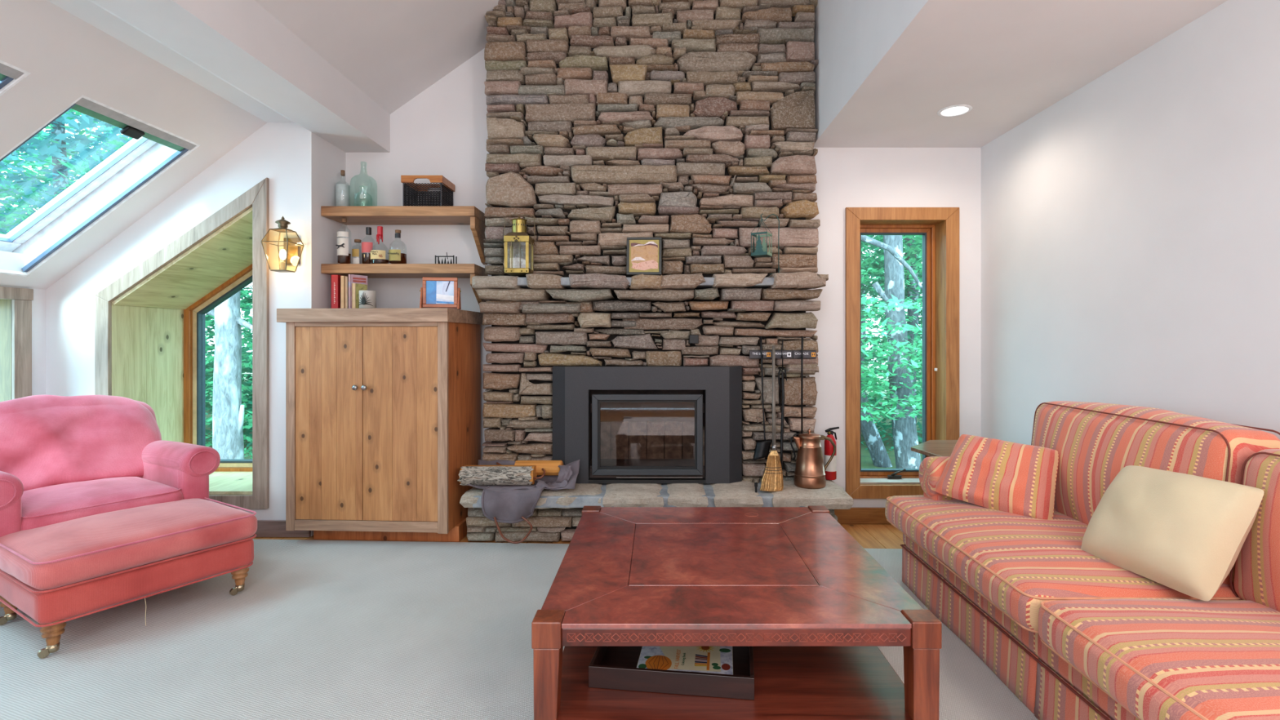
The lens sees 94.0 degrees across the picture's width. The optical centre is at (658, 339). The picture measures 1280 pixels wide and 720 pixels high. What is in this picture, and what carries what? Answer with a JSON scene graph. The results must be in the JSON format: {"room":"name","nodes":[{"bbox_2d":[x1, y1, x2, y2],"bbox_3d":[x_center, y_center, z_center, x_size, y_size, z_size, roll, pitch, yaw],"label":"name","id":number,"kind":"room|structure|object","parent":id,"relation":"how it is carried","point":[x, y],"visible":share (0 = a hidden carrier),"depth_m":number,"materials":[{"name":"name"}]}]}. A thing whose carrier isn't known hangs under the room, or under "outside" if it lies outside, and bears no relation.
{"room":"living room","nodes":[
{"label":"living room","id":0,"kind":"room"},
{"bbox_2d":[0,285,45,395],"bbox_3d":[-3.810,0.420,0.340,0.140,1.560,6.880,0,0,0],"label":"wall","id":1,"kind":"structure","parent":0,"point":[38,304],"depth_m":3.60,"materials":[{"name":"paint"}]},
{"bbox_2d":[0,286,33,401],"bbox_3d":[-3.978,0.274,2.949,0.524,1.152,1.197,0,0,0],"label":"window","id":2,"kind":"structure","parent":1,"relation":"in","point":[15,304],"depth_m":3.45,"materials":[{"name":"brown wood"}]},
{"bbox_2d":[0,0,266,289],"bbox_3d":[-3.143,-0.821,0.320,1.513,1.271,6.840,0,0,0],"label":"ceiling","id":3,"kind":"structure","parent":0,"point":[67,58],"depth_m":2.83,"materials":[{"name":"paint"}]},
{"bbox_2d":[0,59,31,96],"bbox_3d":[-3.255,-0.865,2.165,1.208,0.998,0.810,0,0,0],"label":"window","id":4,"kind":"structure","parent":3,"relation":"attached to","point":[11,75],"depth_m":2.49,"materials":[{"name":"white plastic"}]},
{"bbox_2d":[0,94,199,276],"bbox_3d":[-3.255,-0.865,3.100,1.208,0.998,0.810,0,0,0],"label":"window","id":5,"kind":"structure","parent":3,"relation":"attached to","point":[153,150],"depth_m":3.42,"materials":[{"name":"white plastic"}]},
{"bbox_2d":[47,0,307,129],"bbox_3d":[-2.252,-1.386,0.300,0.270,0.228,6.800,0,0,0],"label":"ceiling strip","id":6,"kind":"object","parent":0,"point":[90,11],"visible":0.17,"depth_m":2.77,"materials":[{"name":"paint"}]},
{"bbox_2d":[45,122,324,536],"bbox_3d":[-3.029,-0.093,3.710,1.822,2.586,0.140,0,0,0],"label":"wall","id":7,"kind":"structure","parent":0,"point":[289,154],"depth_m":3.64,"materials":[{"name":"paint"}]},
{"bbox_2d":[94,177,269,509],"bbox_3d":[-2.897,0.021,3.963,1.044,2.013,0.694,0,0,0],"label":"window","id":8,"kind":"structure","parent":7,"relation":"in","point":[150,340],"depth_m":3.77,"materials":[{"name":"brown wood"}]},
{"bbox_2d":[250,520,311,537],"bbox_3d":[-2.930,1.150,3.631,1.620,0.100,0.018,0,0,0],"label":"baseboard","id":9,"kind":"structure","parent":7,"relation":"attached to","point":[265,528],"depth_m":3.62,"materials":[{"name":"wood"}]},
{"bbox_2d":[261,216,303,272],"bbox_3d":[-2.232,-0.571,3.553,0.160,0.330,0.175,0,0,0],"label":"wall sconce","id":10,"kind":"object","parent":7,"relation":"attached to","point":[290,254],"visible":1,"depth_m":3.59,"materials":[{"name":"gold glass"}]},
{"bbox_2d":[280,261,285,269],"bbox_3d":[-2.232,-0.438,3.545,0.024,0.052,0.024,0,0,0],"label":"socket","id":11,"kind":"object","parent":10,"relation":"attached to","point":[282,264],"depth_m":3.53,"materials":[{"name":"metal"}]},
{"bbox_2d":[324,139,346,308],"bbox_3d":[-2.178,-0.100,3.910,0.120,2.600,0.260,0,0,0],"label":"wall","id":12,"kind":"structure","parent":0,"point":[335,158],"depth_m":3.86,"materials":[{"name":"paint"}]},
{"bbox_2d":[254,0,498,114],"bbox_3d":[-0.465,-2.550,0.495,2.970,2.229,7.190,0,0,0],"label":"vault","id":13,"kind":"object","parent":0,"point":[393,51],"depth_m":3.47,"materials":[{"name":"paint"}]},
{"bbox_2d":[92,0,390,152],"bbox_3d":[-1.968,-1.485,0.480,0.300,0.430,7.160,0,0,0],"label":"beam","id":14,"kind":"structure","parent":13,"relation":"attached to","point":[241,42],"depth_m":2.86,"materials":[{"name":"paint"}]},
{"bbox_2d":[346,48,491,459],"bbox_3d":[-0.470,-1.400,4.100,3.540,5.200,0.120,0,0,0],"label":"wall","id":15,"kind":"structure","parent":0,"point":[442,130],"depth_m":4.04,"materials":[{"name":"paint"}]},
{"bbox_2d":[320,205,488,264],"bbox_3d":[-1.635,-0.674,3.889,0.963,0.331,0.299,0,0,0],"label":"wooden shelf","id":16,"kind":"object","parent":15,"relation":"attached to","point":[471,215],"visible":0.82,"depth_m":3.74,"materials":[{"name":"brown wood"}]},
{"bbox_2d":[335,169,350,205],"bbox_3d":[-2.043,-0.969,3.860,0.084,0.256,0.084,0,0,0],"label":"glass bottle","id":17,"kind":"object","parent":16,"relation":"on","point":[342,190],"visible":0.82,"depth_m":3.83,"materials":[{"name":"white"}]},
{"bbox_2d":[400,175,454,205],"bbox_3d":[-1.504,-0.944,3.908,0.263,0.205,0.239,0,0,0],"label":"wire basket","id":18,"kind":"object","parent":16,"relation":"on","point":[446,189],"visible":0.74,"depth_m":3.80,"materials":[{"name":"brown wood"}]},
{"bbox_2d":[320,263,488,304],"bbox_3d":[-1.635,-0.333,3.889,0.963,0.290,0.299,0,0,0],"label":"wooden shelf","id":19,"kind":"object","parent":15,"relation":"attached to","point":[371,270],"visible":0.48,"depth_m":3.74,"materials":[{"name":"brown wood"}]},
{"bbox_2d":[335,217,351,263],"bbox_3d":[-2.001,-0.626,3.798,0.080,0.294,0.084,0,0,0],"label":"liquor bottle","id":20,"kind":"object","parent":19,"relation":"on","point":[344,257],"visible":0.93,"depth_m":3.77,"materials":[{"name":"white glass"}]},
{"bbox_2d":[351,239,360,263],"bbox_3d":[-1.946,-0.564,3.860,0.072,0.170,0.072,0,0,0],"label":"liquor bottle","id":21,"kind":"object","parent":19,"relation":"on","point":[355,252],"visible":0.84,"depth_m":3.83,"materials":[{"name":"clear glass"}]},
{"bbox_2d":[361,226,375,263],"bbox_3d":[-1.866,-0.602,3.839,0.080,0.245,0.081,0,0,0],"label":"liquor bottle","id":22,"kind":"object","parent":19,"relation":"on","point":[366,246],"visible":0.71,"depth_m":3.81,"materials":[{"name":"clear glass"}]},
{"bbox_2d":[369,226,389,263],"bbox_3d":[-1.773,-0.601,3.798,0.110,0.243,0.114,0,0,0],"label":"liquor bottle","id":23,"kind":"object","parent":19,"relation":"on","point":[377,256],"visible":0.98,"depth_m":3.76,"materials":[{"name":"clear glass"}]},
{"bbox_2d":[386,229,407,263],"bbox_3d":[-1.668,-0.591,3.818,0.106,0.224,0.110,0,0,0],"label":"liquor bottle","id":24,"kind":"object","parent":19,"relation":"on","point":[395,256],"visible":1,"depth_m":3.78,"materials":[{"name":"clear glass"}]},
{"bbox_2d":[435,252,457,263],"bbox_3d":[-1.370,-0.522,3.845,0.122,0.085,0.058,0,0,0],"label":"tealight holder","id":25,"kind":"object","parent":19,"relation":"on","point":[438,261],"visible":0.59,"depth_m":3.83,"materials":[{"name":"black metal"}]},
{"bbox_2d":[249,524,905,548],"bbox_3d":[-0.825,1.261,0.550,6.250,0.118,7.300,0,0,0],"label":"floor","id":26,"kind":"structure","parent":0,"point":[868,535],"depth_m":3.61,"materials":[{"name":"brown wood"}]},
{"bbox_2d":[276,307,483,542],"bbox_3d":[-1.680,0.509,3.703,1.008,1.381,0.595,0,0,3],"label":"cabinet","id":27,"kind":"object","parent":26,"relation":"on","point":[383,405],"visible":0.96,"depth_m":3.45,"materials":[{"name":"wood"}]},
{"bbox_2d":[330,275,342,308],"bbox_3d":[-2.020,-0.294,3.800,0.045,0.224,0.161,0,0,0],"label":"book","id":28,"kind":"object","parent":27,"relation":"on","point":[335,279],"visible":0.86,"depth_m":3.72,"materials":[{"name":"paper"}]},
{"bbox_2d":[340,275,346,308],"bbox_3d":[-1.972,-0.291,3.795,0.025,0.218,0.150,0,0,0],"label":"book","id":29,"kind":"object","parent":27,"relation":"on","point":[342,277],"visible":0.32,"depth_m":3.72,"materials":[{"name":"paper"}]},
{"bbox_2d":[345,276,347,308],"bbox_3d":[-1.953,-0.289,3.805,0.020,0.214,0.150,0,0,0],"label":"book","id":30,"kind":"object","parent":27,"relation":"on","point":[346,277],"visible":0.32,"depth_m":3.73,"materials":[{"name":"paper"}]},
{"bbox_2d":[347,274,367,308],"bbox_3d":[-1.885,-0.295,3.795,0.092,0.226,0.170,0,0,0],"label":"book","id":31,"kind":"object","parent":27,"relation":"on","point":[352,278],"visible":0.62,"depth_m":3.71,"materials":[{"name":"paper"}]},
{"bbox_2d":[352,280,365,282],"bbox_3d":[-1.875,-0.366,3.740,0.075,0.013,0.001,0,0,-39],"label":"print","id":32,"kind":"object","parent":31,"relation":"attached to","point":[353,281],"depth_m":3.74},
{"bbox_2d":[352,277,365,279],"bbox_3d":[-1.875,-0.384,3.740,0.075,0.013,0.001,0,0,-39],"label":"print","id":33,"kind":"object","parent":31,"relation":"on","point":[353,278],"depth_m":3.74},
{"bbox_2d":[351,283,367,308],"bbox_3d":[-1.845,-0.265,3.720,0.074,0.165,0.120,0,0,0],"label":"book","id":34,"kind":"object","parent":27,"relation":"on","point":[356,287],"visible":0.51,"depth_m":3.66,"materials":[{"name":"paper"}]},
{"bbox_2d":[358,289,376,308],"bbox_3d":[-1.765,-0.240,3.618,0.096,0.116,0.100,0,0,0],"label":"candle cup","id":35,"kind":"object","parent":27,"relation":"on","point":[367,299],"visible":0.87,"depth_m":3.58,"materials":[{"name":"ceramic"}]},
{"bbox_2d":[419,276,461,309],"bbox_3d":[-1.282,-0.274,3.510,0.234,0.184,0.080,0,0,-9],"label":"photo frame","id":36,"kind":"object","parent":27,"relation":"on","point":[435,292],"visible":0.96,"depth_m":3.49,"materials":[{"name":"brown wood"}]},
{"bbox_2d":[426,280,453,304],"bbox_3d":[-1.280,-0.278,3.500,0.156,0.136,0.008,0,0,-9],"label":"photograph","id":37,"kind":"object","parent":36,"relation":"on","point":[437,292],"depth_m":3.49},
{"bbox_2d":[435,301,453,303],"bbox_3d":[-1.252,-0.220,3.499,0.098,0.016,0.001,0,0,-9],"label":"print","id":38,"kind":"object","parent":36,"relation":"on","point":[443,302],"depth_m":3.50},
{"bbox_2d":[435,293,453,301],"bbox_3d":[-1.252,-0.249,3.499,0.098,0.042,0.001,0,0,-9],"label":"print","id":39,"kind":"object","parent":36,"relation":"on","point":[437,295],"depth_m":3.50},
{"bbox_2d":[435,280,453,303],"bbox_3d":[-1.252,-0.278,3.500,0.100,0.132,0.001,0,0,-9],"label":"print","id":40,"kind":"object","parent":36,"relation":"on","point":[444,289],"depth_m":3.50},
{"bbox_2d":[0,538,1038,719],"bbox_3d":[-0.800,1.194,1.108,5.600,0.011,5.015,0,0,0],"label":"area rug","id":41,"kind":"object","parent":26,"relation":"on","point":[316,629],"visible":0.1,"depth_m":2.31,"materials":[{"name":"grey carpet"}]},
{"bbox_2d":[0,394,220,537],"bbox_3d":[-2.893,0.737,2.975,0.846,0.902,0.918,0,0,30],"label":"armchair","id":42,"kind":"object","parent":41,"relation":"on","point":[63,458],"visible":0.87,"depth_m":3.01,"materials":[{"name":"pink fabric"}]},
{"bbox_2d":[0,394,161,491],"bbox_3d":[-3.078,0.523,3.081,0.356,0.475,0.815,0,0,30],"label":"cushion","id":43,"kind":"object","parent":42,"relation":"on","point":[46,441],"depth_m":3.07,"materials":[{"name":"pink fabric"}]},
{"bbox_2d":[21,476,183,530],"bbox_3d":[-2.800,0.792,2.919,0.627,0.183,0.620,0,0,30],"label":"seat cushion","id":44,"kind":"object","parent":42,"relation":"on","point":[48,501],"depth_m":2.82,"materials":[{"name":"pink fabric"}]},
{"bbox_2d":[0,497,257,658],"bbox_3d":[-2.346,0.983,2.655,0.667,0.410,0.794,0,0,30],"label":"ottoman","id":45,"kind":"object","parent":41,"relation":"on","point":[55,574],"visible":0.99,"depth_m":2.44,"materials":[{"name":"fabric"}]},
{"bbox_2d":[0,497,257,590],"bbox_3d":[-2.345,0.856,2.655,0.661,0.156,0.790,0,0,30],"label":"cushion","id":46,"kind":"object","parent":45,"relation":"on","point":[77,553],"depth_m":2.46,"materials":[{"name":"fabric"}]},
{"bbox_2d":[531,506,941,719],"bbox_3d":[0.206,0.967,2.124,1.083,0.445,1.107,0,0,0],"label":"coffee table","id":47,"kind":"object","parent":41,"relation":"on","point":[815,609],"visible":1,"depth_m":1.73,"materials":[{"name":"brown wood"}]},
{"bbox_2d":[588,646,754,700],"bbox_3d":[0.056,0.979,1.879,0.476,0.062,0.360,0,0,7],"label":"wooden tray","id":48,"kind":"object","parent":47,"relation":"on","point":[615,668],"visible":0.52,"depth_m":1.71,"materials":[{"name":"brown wood"}]},
{"bbox_2d":[636,646,733,675],"bbox_3d":[0.087,0.990,1.861,0.287,0.022,0.219,0,0,6],"label":"book","id":49,"kind":"object","parent":48,"relation":"in","point":[711,660],"visible":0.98,"depth_m":1.83,"materials":[{"name":"paper"}]},
{"bbox_2d":[638,663,646,668],"bbox_3d":[-0.048,0.980,1.790,0.024,0.001,0.028,0,0,7],"label":"print","id":50,"kind":"object","parent":49,"relation":"on","point":[640,665],"depth_m":1.79},
{"bbox_2d":[636,646,664,668],"bbox_3d":[-0.017,0.980,1.874,0.075,0.001,0.213,0,0,6],"label":"print","id":51,"kind":"object","parent":49,"relation":"on","point":[651,657],"depth_m":1.84},
{"bbox_2d":[645,655,671,670],"bbox_3d":[0.000,0.980,1.807,0.080,0.001,0.092,0,0,6],"label":"print","id":52,"kind":"object","parent":49,"relation":"on","point":[654,662],"depth_m":1.81},
{"bbox_2d":[666,669,733,675],"bbox_3d":[0.101,0.980,1.762,0.235,0.001,0.018,0,0,7],"label":"print","id":53,"kind":"object","parent":49,"relation":"on","point":[711,671],"depth_m":1.77},
{"bbox_2d":[701,646,709,649],"bbox_3d":[0.150,0.980,1.898,0.026,0.001,0.028,0,0,7],"label":"print","id":54,"kind":"object","parent":49,"relation":"on","point":[702,647],"depth_m":1.90},
{"bbox_2d":[706,652,710,670],"bbox_3d":[0.153,0.980,1.819,0.008,0.001,0.100,0,0,6],"label":"print","id":55,"kind":"object","parent":49,"relation":"on","point":[708,653],"depth_m":1.82},
{"bbox_2d":[712,666,720,669],"bbox_3d":[0.175,0.980,1.783,0.024,0.001,0.018,0,0,7],"label":"print","id":56,"kind":"object","parent":49,"relation":"on","point":[713,667],"depth_m":1.78},
{"bbox_2d":[719,648,730,652],"bbox_3d":[0.210,0.980,1.881,0.036,0.001,0.024,0,0,7],"label":"print","id":57,"kind":"object","parent":49,"relation":"on","point":[721,650],"depth_m":1.88},
{"bbox_2d":[721,663,730,670],"bbox_3d":[0.202,0.980,1.787,0.026,0.001,0.036,0,0,6],"label":"print","id":58,"kind":"object","parent":49,"relation":"on","point":[724,666],"depth_m":1.79},
{"bbox_2d":[720,646,733,672],"bbox_3d":[0.210,0.980,1.857,0.040,0.001,0.195,0,0,6],"label":"print","id":59,"kind":"object","parent":49,"relation":"on","point":[726,652],"depth_m":1.83},
{"bbox_2d":[556,646,911,719],"bbox_3d":[0.206,1.025,2.114,1.033,0.030,1.069,0,0,0],"label":"shelf","id":60,"kind":"object","parent":47,"relation":"attached to","point":[791,682],"depth_m":1.70,"materials":[{"name":"brown wood"}]},
{"bbox_2d":[911,440,957,456],"bbox_3d":[1.713,0.898,3.310,0.614,0.603,0.500,0,0,0],"label":"end table","id":61,"kind":"object","parent":41,"relation":"on","point":[931,447],"visible":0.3,"depth_m":3.30,"materials":[{"name":"brown wood"}]},
{"bbox_2d":[884,400,1279,719],"bbox_3d":[1.597,0.725,1.699,0.996,0.924,2.589,0,0,0],"label":"striped sofa","id":62,"kind":"object","parent":41,"relation":"on","point":[1074,633],"visible":0.85,"depth_m":1.88,"materials":[{"name":"fabric"}]},
{"bbox_2d":[934,434,1058,519],"bbox_3d":[1.491,0.599,2.644,0.457,0.316,0.281,0,0,40],"label":"throw pillow","id":63,"kind":"object","parent":62,"relation":"on","point":[993,473],"visible":0.97,"depth_m":2.56,"materials":[{"name":"fabric"}]},
{"bbox_2d":[884,494,1239,631],"bbox_3d":[1.479,0.813,2.387,0.745,0.178,1.212,0,0,0],"label":"seat cushion","id":64,"kind":"object","parent":62,"relation":"on","point":[1018,563],"depth_m":2.10,"materials":[{"name":"fabric"}]},
{"bbox_2d":[1031,400,1279,586],"bbox_3d":[1.858,0.533,2.361,0.301,0.540,1.012,0,0,0],"label":"cushion","id":65,"kind":"object","parent":62,"relation":"on","point":[1093,442],"depth_m":2.27,"materials":[{"name":"fabric"}]},
{"bbox_2d":[1038,598,1279,719],"bbox_3d":[1.476,0.810,1.197,0.752,0.184,1.229,0,0,0],"label":"seat cushion","id":66,"kind":"object","parent":62,"relation":"on","point":[1158,659],"depth_m":1.46,"materials":[{"name":"fabric"}]},
{"bbox_2d":[1080,465,1263,600],"bbox_3d":[1.623,0.593,1.920,0.275,0.332,0.435,0,0,-10],"label":"throw pillow","id":67,"kind":"object","parent":62,"relation":"on","point":[1184,533],"visible":1,"depth_m":1.81,"materials":[{"name":"beige fabric"}]},
{"bbox_2d":[1233,448,1279,611],"bbox_3d":[1.853,0.555,1.253,0.303,0.498,1.210,0,0,0],"label":"cushion","id":68,"kind":"object","parent":62,"relation":"on","point":[1256,567],"depth_m":1.74,"materials":[{"name":"fabric"}]},
{"bbox_2d":[459,479,853,542],"bbox_3d":[-0.012,1.039,3.622,2.261,0.328,0.526,0,0,0],"label":"stone hearth","id":69,"kind":"object","parent":26,"relation":"on","point":[557,515],"visible":0.44,"depth_m":3.46,"materials":[{"name":"grey stone"}]},
{"bbox_2d":[466,459,579,543],"bbox_3d":[-0.790,0.936,3.483,0.624,0.413,0.345,0,0,0],"label":"carrier","id":70,"kind":"object","parent":69,"relation":"on","point":[500,504],"visible":0.81,"depth_m":3.35,"materials":[{"name":"fabric"}]},
{"bbox_2d":[457,465,537,485],"bbox_3d":[-0.941,0.798,3.505,0.438,0.122,0.148,0,0,0],"label":"log","id":71,"kind":"object","parent":70,"relation":"on","point":[477,475],"visible":0.98,"depth_m":3.45,"materials":[{"name":"grey wood"}]},
{"bbox_2d":[514,460,563,475],"bbox_3d":[-0.721,0.773,3.601,0.279,0.092,0.109,0,0,0],"label":"log","id":72,"kind":"object","parent":70,"relation":"on","point":[551,468],"visible":0.54,"depth_m":3.56,"materials":[{"name":"brown wood"}]},
{"bbox_2d":[552,365,742,484],"bbox_3d":[-0.069,0.525,3.821,1.175,0.722,0.359,0,0,0],"label":"fireplace insert","id":73,"kind":"object","parent":69,"relation":"on","point":[631,424],"visible":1,"depth_m":3.66,"materials":[{"name":"metal"}]},
{"bbox_2d":[482,0,821,483],"bbox_3d":[-0.049,-1.264,3.812,2.123,4.374,0.453,0,0,0],"label":"stone chimney","id":74,"kind":"object","parent":69,"relation":"on","point":[685,123],"visible":0.91,"depth_m":3.72,"materials":[{"name":"brown stone"}]},
{"bbox_2d":[471,271,828,313],"bbox_3d":[-0.049,-0.285,3.670,2.108,0.242,0.388,0,0,0],"label":"mantel","id":75,"kind":"object","parent":74,"relation":"on","point":[778,286],"visible":0.98,"depth_m":3.53,"materials":[{"name":"brown stone"}]},
{"bbox_2d":[503,214,534,275],"bbox_3d":[-0.840,-0.575,3.596,0.187,0.359,0.159,0,0,0],"label":"brass lantern","id":76,"kind":"object","parent":75,"relation":"on","point":[518,236],"visible":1,"depth_m":3.56,"materials":[{"name":"gold metal"}]},
{"bbox_2d":[626,236,662,275],"bbox_3d":[-0.087,-0.512,3.644,0.214,0.234,0.044,0,0,2],"label":"framed picture","id":77,"kind":"object","parent":75,"relation":"on","point":[644,255],"visible":0.98,"depth_m":3.64},
{"bbox_2d":[760,213,779,275],"bbox_3d":[0.686,-0.579,3.600,0.140,0.369,0.060,0,0,0],"label":"stand","id":78,"kind":"object","parent":75,"relation":"on","point":[762,214],"visible":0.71,"depth_m":3.60,"materials":[{"name":"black metal"}]},
{"bbox_2d":[751,219,772,257],"bbox_3d":[0.623,-0.617,3.600,0.102,0.225,0.102,0,0,28],"label":"lantern","id":79,"kind":"object","parent":78,"relation":"hanging from","point":[761,251],"visible":1,"depth_m":3.58,"materials":[{"name":"green metal"}]},
{"bbox_2d":[688,334,698,343],"bbox_3d":[0.219,-0.004,3.695,0.056,0.054,0.070,0,0,0],"label":"box","id":80,"kind":"object","parent":74,"relation":"attached to","point":[693,339],"visible":1,"depth_m":3.66,"materials":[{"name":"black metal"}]},
{"bbox_2d":[749,350,816,358],"bbox_3d":[0.767,0.090,3.647,0.409,0.052,0.080,0,0,0],"label":"tool rack","id":81,"kind":"object","parent":74,"relation":"attached to","point":[753,353],"visible":0.95,"depth_m":3.67,"materials":[{"name":"black metal"}]},
{"bbox_2d":[752,336,772,460],"bbox_3d":[0.631,0.355,3.618,0.114,0.754,0.041,0,0,-21],"label":"shovel","id":82,"kind":"object","parent":81,"relation":"hanging from","point":[762,448],"visible":1,"depth_m":3.61,"materials":[{"name":"metal"}]},
{"bbox_2d":[777,339,786,467],"bbox_3d":[0.736,0.443,3.590,0.045,0.892,0.102,0,0,33],"label":"tongs","id":83,"kind":"object","parent":81,"relation":"hanging from","point":[782,388],"visible":0.92,"depth_m":3.59,"materials":[{"name":"metal"}]},
{"bbox_2d":[790,336,803,460],"bbox_3d":[0.874,0.357,3.630,0.143,0.756,0.014,0,0,0],"label":"fireplace poker","id":84,"kind":"object","parent":81,"relation":"hanging from","point":[802,344],"visible":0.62,"depth_m":3.63,"materials":[{"name":"metal"}]},
{"bbox_2d":[760,345,783,491],"bbox_3d":[0.683,0.456,3.509,0.111,0.842,0.176,0,0,39],"label":"broom","id":85,"kind":"object","parent":69,"relation":"on","point":[772,478],"visible":1,"depth_m":3.50,"materials":[{"name":"plant"}]},
{"bbox_2d":[792,428,835,488],"bbox_3d":[0.929,0.707,3.590,0.224,0.343,0.188,0,0,35],"label":"copper pitcher","id":86,"kind":"object","parent":69,"relation":"on","point":[810,469],"visible":1,"depth_m":3.54,"materials":[{"name":"gold metal"}]},
{"bbox_2d":[824,426,839,479],"bbox_3d":[1.088,0.713,3.756,0.085,0.331,0.074,0,0,36],"label":"fire extinguisher","id":87,"kind":"object","parent":69,"relation":"on","point":[830,472],"visible":0.89,"depth_m":3.73,"materials":[{"name":"red metal"}]},
{"bbox_2d":[813,0,928,142],"bbox_3d":[1.050,-2.679,0.475,0.100,2.842,7.150,0,0,0],"label":"wall","id":88,"kind":"structure","parent":0,"point":[851,38],"depth_m":3.12,"materials":[{"name":"paint"}]},
{"bbox_2d":[805,147,981,507],"bbox_3d":[1.603,-0.100,3.970,1.315,2.600,0.140,0,0,0],"label":"wall","id":89,"kind":"structure","parent":0,"point":[846,177],"depth_m":3.90,"materials":[{"name":"paint"}]},
{"bbox_2d":[834,507,890,524],"bbox_3d":[1.565,1.148,3.891,1.090,0.105,0.018,0,0,0],"label":"baseboard","id":90,"kind":"structure","parent":89,"relation":"attached to","point":[853,515],"depth_m":3.88,"materials":[{"name":"brown wood"}]},
{"bbox_2d":[845,207,959,498],"bbox_3d":[1.591,0.085,3.994,0.738,1.896,0.232,0,0,0],"label":"window","id":91,"kind":"structure","parent":89,"relation":"in","point":[939,227],"depth_m":3.88,"materials":[{"name":"brown wood"}]},
{"bbox_2d":[813,0,1227,147],"bbox_3d":[1.581,-1.328,0.410,1.158,0.140,7.020,0,0,0],"label":"ceiling","id":92,"kind":"structure","parent":0,"point":[1010,61],"depth_m":2.70,"materials":[{"name":"paint"}]},
{"bbox_2d":[937,104,973,117],"bbox_3d":[1.627,-1.282,3.275,0.176,0.056,0.176,0,0,0],"label":"recessed light","id":93,"kind":"object","parent":92,"relation":"in","point":[959,109],"visible":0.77,"depth_m":3.31,"materials":[{"name":"white plastic"}]},
{"bbox_2d":[947,106,961,109],"bbox_3d":[1.627,-1.291,3.275,0.122,0.006,0.122,0,0,0],"label":"diffuser","id":94,"kind":"object","parent":93,"relation":"attached to","point":[955,108],"depth_m":3.31,"materials":[{"name":"beige plastic"}]},
{"bbox_2d":[981,0,1279,444],"bbox_3d":[2.180,-0.100,0.470,0.140,2.600,7.140,0,0,0],"label":"wall","id":95,"kind":"structure","parent":0,"point":[1131,224],"depth_m":2.57,"materials":[{"name":"paint"}]},
{"label":"outside","id":96,"kind":"structure","parent":0,"visible":0},
{"bbox_2d":[205,364,922,468],"bbox_3d":[0.000,2.000,24.700,60.000,0.200,40.600,0,0,0],"label":"ground","id":97,"kind":"structure","parent":96,"point":[866,460],"depth_m":11.00,"materials":[{"name":"green plant"}]},
{"bbox_2d":[0,111,119,233],"bbox_3d":[-8.322,-2.897,7.324,5.088,9.808,3.517,0,0,0],"label":"tree","id":98,"kind":"object","parent":97,"relation":"on","point":[44,149],"visible":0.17,"depth_m":7.08,"materials":[{"name":"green plant"}]},
{"bbox_2d":[0,108,130,232],"bbox_3d":[-9.493,-2.899,9.508,4.990,9.804,3.612,0,0,0],"label":"tree","id":99,"kind":"object","parent":97,"relation":"on","point":[57,184],"visible":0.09,"depth_m":9.42,"materials":[{"name":"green plant"}]},
{"bbox_2d":[7,113,129,205],"bbox_3d":[-11.043,-2.898,12.964,4.962,9.806,3.469,0,0,0],"label":"tree","id":100,"kind":"object","parent":97,"relation":"on","point":[91,128],"visible":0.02,"depth_m":12.84,"materials":[{"name":"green plant"}]},
{"bbox_2d":[40,108,252,459],"bbox_3d":[-5.079,-2.433,7.387,5.803,8.869,2.744,0,0,0],"label":"tree","id":101,"kind":"object","parent":97,"relation":"on","point":[228,410],"visible":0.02,"depth_m":6.91,"materials":[{"name":"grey plant"}]},
{"bbox_2d":[0,115,922,458],"bbox_3d":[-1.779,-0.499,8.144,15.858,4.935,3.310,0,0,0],"label":"leaves","id":102,"kind":"object","parent":97,"relation":"on","point":[872,313],"visible":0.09,"depth_m":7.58,"materials":[{"name":"green plant"}]},
{"bbox_2d":[861,377,892,467],"bbox_3d":[2.727,-1.924,9.227,4.806,7.932,2.372,0,0,0],"label":"tree","id":103,"kind":"object","parent":97,"relation":"on","point":[878,454],"visible":0.02,"depth_m":8.90,"materials":[{"name":"grey plant"}]},
{"bbox_2d":[861,235,922,468],"bbox_3d":[3.215,-2.392,8.331,5.177,8.817,2.835,0,0,0],"label":"tree","id":104,"kind":"object","parent":97,"relation":"on","point":[904,433],"visible":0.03,"depth_m":7.88,"materials":[{"name":"grey plant"}]},
{"bbox_2d":[861,235,922,424],"bbox_3d":[4.616,-2.896,11.060,5.032,9.810,3.449,0,0,0],"label":"tree","id":105,"kind":"object","parent":97,"relation":"on","point":[910,313],"visible":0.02,"depth_m":10.91,"materials":[{"name":"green plant"}]},
{"bbox_2d":[861,235,922,373],"bbox_3d":[5.238,-2.898,15.565,5.116,9.808,3.385,0,0,2],"label":"tree","id":106,"kind":"object","parent":97,"relation":"on","point":[920,256],"visible":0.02,"depth_m":15.40,"materials":[{"name":"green plant"}]},
{"bbox_2d":[902,238,922,270],"bbox_3d":[6.154,-2.900,8.925,4.945,9.802,3.549,0,0,0],"label":"tree","id":107,"kind":"object","parent":97,"relation":"on","point":[914,242],"visible":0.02,"depth_m":9.71,"materials":[{"name":"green plant"}]},
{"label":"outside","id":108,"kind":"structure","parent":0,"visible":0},
{"bbox_2d":[0,110,128,234],"bbox_3d":[-9.415,-4.311,5.440,9.432,7.407,11.243,0,0,0],"label":"canopy","id":109,"kind":"object","parent":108,"point":[86,122],"visible":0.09,"depth_m":7.78,"materials":[{"name":"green plant"}]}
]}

